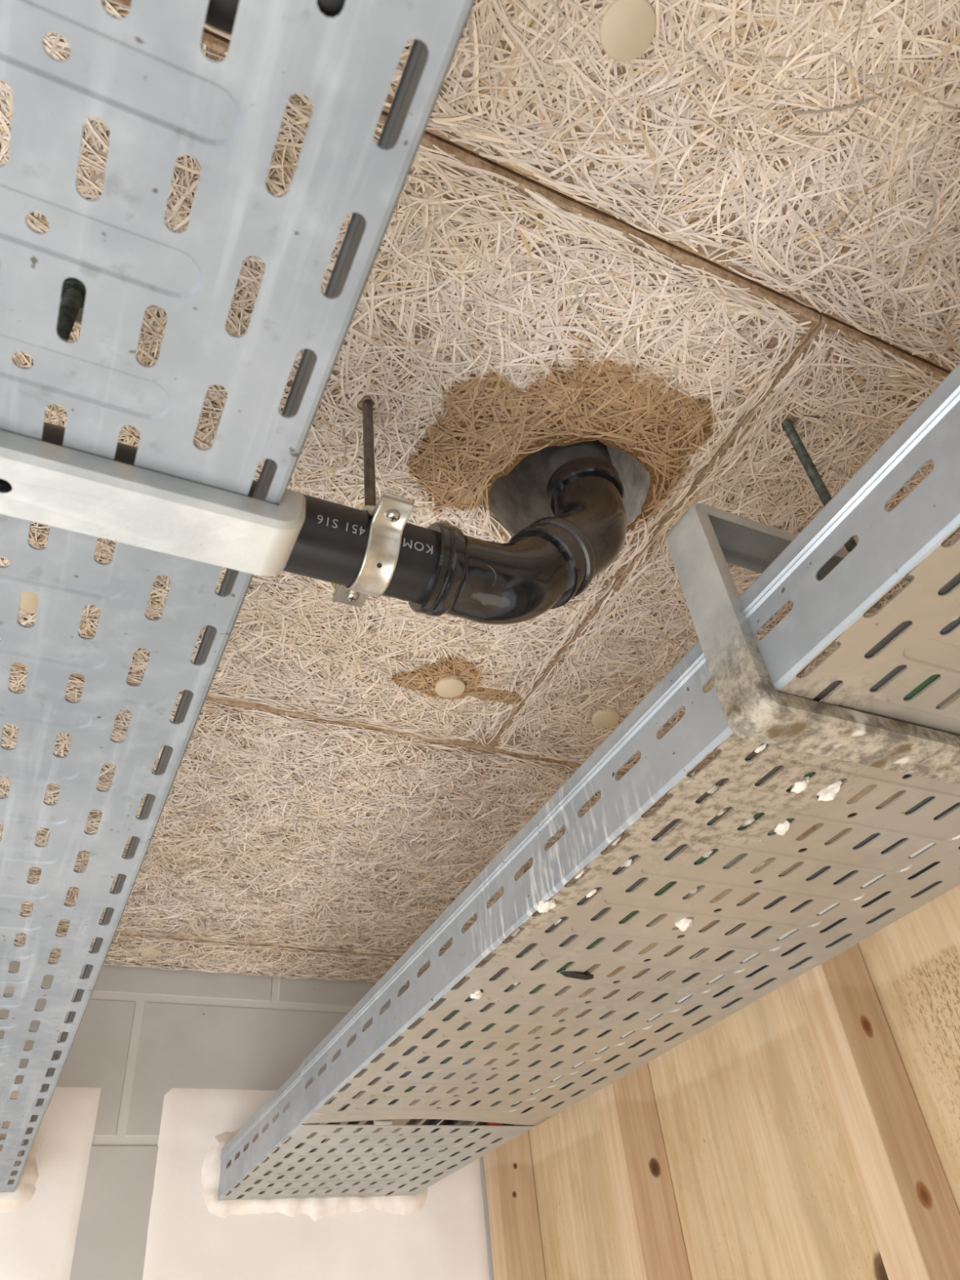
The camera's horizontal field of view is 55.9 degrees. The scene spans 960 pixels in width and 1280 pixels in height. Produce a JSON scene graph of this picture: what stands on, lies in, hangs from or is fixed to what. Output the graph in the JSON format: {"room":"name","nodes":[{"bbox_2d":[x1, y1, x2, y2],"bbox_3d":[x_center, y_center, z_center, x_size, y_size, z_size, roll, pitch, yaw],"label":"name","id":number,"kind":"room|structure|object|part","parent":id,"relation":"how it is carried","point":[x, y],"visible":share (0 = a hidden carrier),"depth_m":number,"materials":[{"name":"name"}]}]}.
{"room":"basement utility corridor","nodes":[
{"label":"basement utility corridor","id":0,"kind":"room"},
{"bbox_2d":[0,960,493,1279],"bbox_3d":[-1.676,1.198,0.284,4.100,2.680,0.220,13,-44,-22],"label":"wall","id":1,"kind":"structure","parent":0,"point":[143,1033],"depth_m":1.41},
{"bbox_2d":[0,1120,44,1213],"bbox_3d":[-0.713,0.697,1.198,0.256,0.132,0.014,13,-44,-22],"label":"foam sealant","id":2,"kind":"object","parent":1,"relation":"attached to","point":[19,1199],"visible":0.57,"depth_m":1.22,"materials":[{"name":"white plastic"}]},
{"bbox_2d":[0,1050,57,1192],"bbox_3d":[-0.633,0.575,1.069,0.197,0.067,0.410,13,-44,-22],"label":"cable tray","id":3,"kind":"object","parent":1,"relation":"attached to","point":[20,1121],"visible":0.85,"depth_m":1.03,"materials":[{"name":"silver metal"}]},
{"bbox_2d":[0,1086,101,1279],"bbox_3d":[-0.692,0.791,1.128,0.343,0.440,0.003,13,-44,-22],"label":"panel","id":4,"kind":"object","parent":1,"relation":"attached to","point":[37,1241],"visible":0.82,"depth_m":1.23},
{"bbox_2d":[200,1128,427,1221],"bbox_3d":[-0.244,0.816,1.386,0.381,0.142,0.016,13,-44,-22],"label":"foam sealant","id":5,"kind":"object","parent":1,"relation":"attached to","point":[316,1208],"visible":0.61,"depth_m":1.35,"materials":[{"name":"white plastic"}]},
{"bbox_2d":[142,1088,489,1279],"bbox_3d":[-0.223,0.899,1.327,0.521,0.442,0.003,13,-44,-22],"label":"panel","id":6,"kind":"object","parent":1,"relation":"attached to","point":[446,1239],"visible":0.56,"depth_m":1.34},
{"bbox_2d":[217,1064,535,1199],"bbox_3d":[-0.159,0.692,1.252,0.309,0.067,0.422,13,-44,-22],"label":"cable tray","id":7,"kind":"object","parent":1,"relation":"attached to","point":[288,1125],"visible":0.99,"depth_m":1.20,"materials":[{"name":"silver metal"}]},
{"bbox_2d":[373,1119,392,1124],"bbox_3d":[-0.115,0.572,1.074,0.022,0.007,0.007,17,-46,-26],"label":"wire","id":8,"kind":"object","parent":7,"relation":"in","point":[389,1122],"visible":0.92,"depth_m":1.07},
{"bbox_2d":[486,1122,502,1125],"bbox_3d":[0.018,0.607,1.135,0.020,0.007,0.008,13,-44,-22],"label":"wire","id":9,"kind":"object","parent":7,"relation":"in","point":[487,1123],"visible":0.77,"depth_m":1.13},
{"bbox_2d":[0,0,959,989],"bbox_3d":[0.195,-0.826,0.257,4.000,0.356,4.350,13,-44,-22],"label":"ceiling","id":10,"kind":"structure","parent":0,"point":[665,234],"depth_m":0.71,"materials":[{"name":"wood"}]},
{"bbox_2d":[0,277,306,576],"bbox_3d":[-0.191,-0.186,0.442,0.218,0.346,0.033,13,-44,-22],"label":"hanger","id":11,"kind":"object","parent":10,"relation":"hanging from","point":[52,485],"visible":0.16,"depth_m":0.35,"materials":[{"name":"metal"}]},
{"bbox_3d":[-0.197,-0.224,0.476,0.008,0.243,0.008,13,-44,-22],"label":"threaded rod","id":12,"kind":"part","parent":11,"relation":"part of","materials":[{"name":"metal"}]},
{"bbox_2d":[0,0,475,1110],"bbox_3d":[-0.234,-0.010,0.446,0.200,0.067,1.474,13,-44,-22],"label":"cable tray","id":13,"kind":"object","parent":11,"relation":"hanging from","point":[146,73],"visible":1,"depth_m":0.30,"materials":[{"name":"grey metal"}]},
{"bbox_2d":[204,0,345,35],"bbox_3d":[-0.017,-0.301,0.116,0.163,0.034,0.393,13,-44,-22],"label":"cable","id":14,"kind":"object","parent":13,"relation":"on","point":[220,15],"visible":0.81,"depth_m":0.24,"materials":[{"name":"black plastic"}]},
{"bbox_3d":[-0.370,0.517,1.494,1.198,0.025,0.129,13,-44,-22],"label":"wood wool panel","id":15,"kind":"part","parent":10,"relation":"part of","materials":[{"name":"beige wood"}]},
{"bbox_2d":[41,422,626,624],"bbox_3d":[-0.241,-0.205,0.622,0.792,0.358,0.064,13,-44,-22],"label":"drain pipe","id":16,"kind":"object","parent":10,"relation":"attached to","point":[440,569],"visible":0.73,"depth_m":0.60,"materials":[{"name":"black plastic"}]},
{"bbox_2d":[317,515,365,534],"bbox_3d":[-0.086,-0.071,0.560,0.031,0.006,0.002,13,-44,-22],"label":"print","id":17,"kind":"object","parent":16,"relation":"attached to","point":[326,524],"depth_m":0.56},
{"bbox_2d":[403,537,432,554],"bbox_3d":[-0.043,-0.061,0.578,0.028,0.006,0.002,13,-44,-22],"label":"print","id":18,"kind":"object","parent":16,"relation":"attached to","point":[411,545],"depth_m":0.58},
{"bbox_3d":[-0.123,0.309,1.288,1.198,0.025,0.608,13,-44,-22],"label":"wood wool panel","id":19,"kind":"part","parent":10,"relation":"part of","materials":[{"name":"beige wood"}]},
{"bbox_2d":[331,399,414,608],"bbox_3d":[-0.080,-0.117,0.642,0.025,0.212,0.097,13,-44,-22],"label":"clamp","id":20,"kind":"object","parent":10,"relation":"hanging from","point":[391,513],"visible":0.88,"depth_m":0.57,"materials":[{"name":"metal"}]},
{"bbox_3d":[-0.081,-0.138,0.662,0.008,0.154,0.008,13,-44,-22],"label":"threaded rod","id":21,"kind":"part","parent":20,"relation":"part of","materials":[{"name":"brown metal"}]},
{"bbox_3d":[-0.408,-0.192,0.661,1.198,0.026,0.599,13,-44,-22],"label":"wood wool panel","id":22,"kind":"part","parent":10,"relation":"part of","materials":[{"name":"beige wood"}]},
{"bbox_3d":[0.387,-0.438,0.492,1.198,0.025,0.599,13,-44,-22],"label":"wood wool panel","id":23,"kind":"part","parent":10,"relation":"part of","materials":[{"name":"beige wood"}]},
{"bbox_3d":[0.673,0.060,1.117,1.198,0.025,0.599,13,-44,-22],"label":"wood wool panel","id":24,"kind":"part","parent":10,"relation":"part of","materials":[{"name":"beige wood"}]},
{"bbox_2d":[665,414,959,785],"bbox_3d":[0.274,-0.061,0.646,0.334,0.360,0.041,13,-44,-22],"label":"hanger","id":25,"kind":"object","parent":10,"relation":"hanging from","point":[701,544],"visible":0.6,"depth_m":0.51,"materials":[{"name":"metal"}]},
{"bbox_2d":[300,363,959,1125],"bbox_3d":[0.241,0.108,0.626,0.314,0.073,1.458,13,-44,-22],"label":"cable tray","id":26,"kind":"object","parent":25,"relation":"on","point":[908,539],"visible":0.99,"depth_m":0.64,"materials":[{"name":"grey metal"}]},
{"bbox_2d":[236,572,959,1198],"bbox_3d":[0.039,0.231,0.709,0.014,0.018,1.850,13,-44,-22],"label":"cable","id":27,"kind":"object","parent":26,"relation":"in","point":[955,580],"visible":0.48,"depth_m":0.55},
{"bbox_2d":[275,674,940,1193],"bbox_3d":[0.084,0.242,0.727,0.013,0.017,1.850,13,-44,-22],"label":"cable","id":28,"kind":"object","parent":26,"relation":"in","point":[933,677],"visible":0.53,"depth_m":0.67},
{"bbox_2d":[258,616,959,1194],"bbox_3d":[0.062,0.236,0.719,0.015,0.018,1.850,13,-44,-22],"label":"cable","id":29,"kind":"object","parent":26,"relation":"in","point":[954,624],"visible":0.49,"depth_m":0.61,"materials":[{"name":"plastic"}]},
{"bbox_2d":[324,773,911,1192],"bbox_3d":[0.152,0.258,0.756,0.012,0.017,1.850,13,-44,-22],"label":"cable","id":30,"kind":"object","parent":26,"relation":"in","point":[411,1122],"visible":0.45,"depth_m":0.73,"materials":[{"name":"black plastic"}]},
{"bbox_2d":[292,688,959,1193],"bbox_3d":[0.105,0.246,0.737,0.015,0.019,1.850,13,-44,-22],"label":"cable","id":31,"kind":"object","parent":26,"relation":"in","point":[736,859],"visible":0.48,"depth_m":0.71,"materials":[{"name":"black plastic"}]},
{"bbox_2d":[342,795,934,1191],"bbox_3d":[0.173,0.262,0.766,0.016,0.019,1.850,13,-44,-22],"label":"cable","id":32,"kind":"object","parent":26,"relation":"in","point":[428,1122],"visible":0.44,"depth_m":0.72,"materials":[{"name":"plastic"}]},
{"bbox_2d":[376,842,935,1191],"bbox_3d":[0.224,0.277,0.784,0.007,0.011,1.850,13,-44,-22],"label":"cable","id":33,"kind":"object","parent":26,"relation":"in","point":[926,846],"visible":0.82,"depth_m":0.78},
{"bbox_2d":[355,802,959,1191],"bbox_3d":[0.197,0.267,0.776,0.016,0.020,1.850,13,-44,-22],"label":"cable","id":34,"kind":"object","parent":26,"relation":"in","point":[444,1122],"visible":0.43,"depth_m":0.79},
{"bbox_2d":[386,843,959,1194],"bbox_3d":[0.249,0.278,0.799,0.019,0.023,1.850,13,-44,-22],"label":"cable","id":35,"kind":"object","parent":26,"relation":"in","point":[479,1123],"visible":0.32,"depth_m":0.83,"materials":[{"name":"black plastic"}]},
{"bbox_2d":[409,880,942,1191],"bbox_3d":[0.273,0.284,0.808,0.018,0.021,1.850,13,-44,-22],"label":"cable","id":36,"kind":"object","parent":26,"relation":"in","point":[932,885],"visible":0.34,"depth_m":0.83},
{"bbox_3d":[0.264,-0.112,0.695,0.008,0.218,0.008,13,-44,-22],"label":"threaded rod","id":37,"kind":"part","parent":25,"relation":"part of","materials":[{"name":"metal"}]},
{"bbox_2d":[471,666,959,1279],"bbox_3d":[1.011,0.321,-0.463,0.095,2.520,4.130,13,-44,-22],"label":"wall","id":38,"kind":"structure","parent":0,"point":[811,1131],"depth_m":1.04,"materials":[{"name":"brown wood"}]}
]}

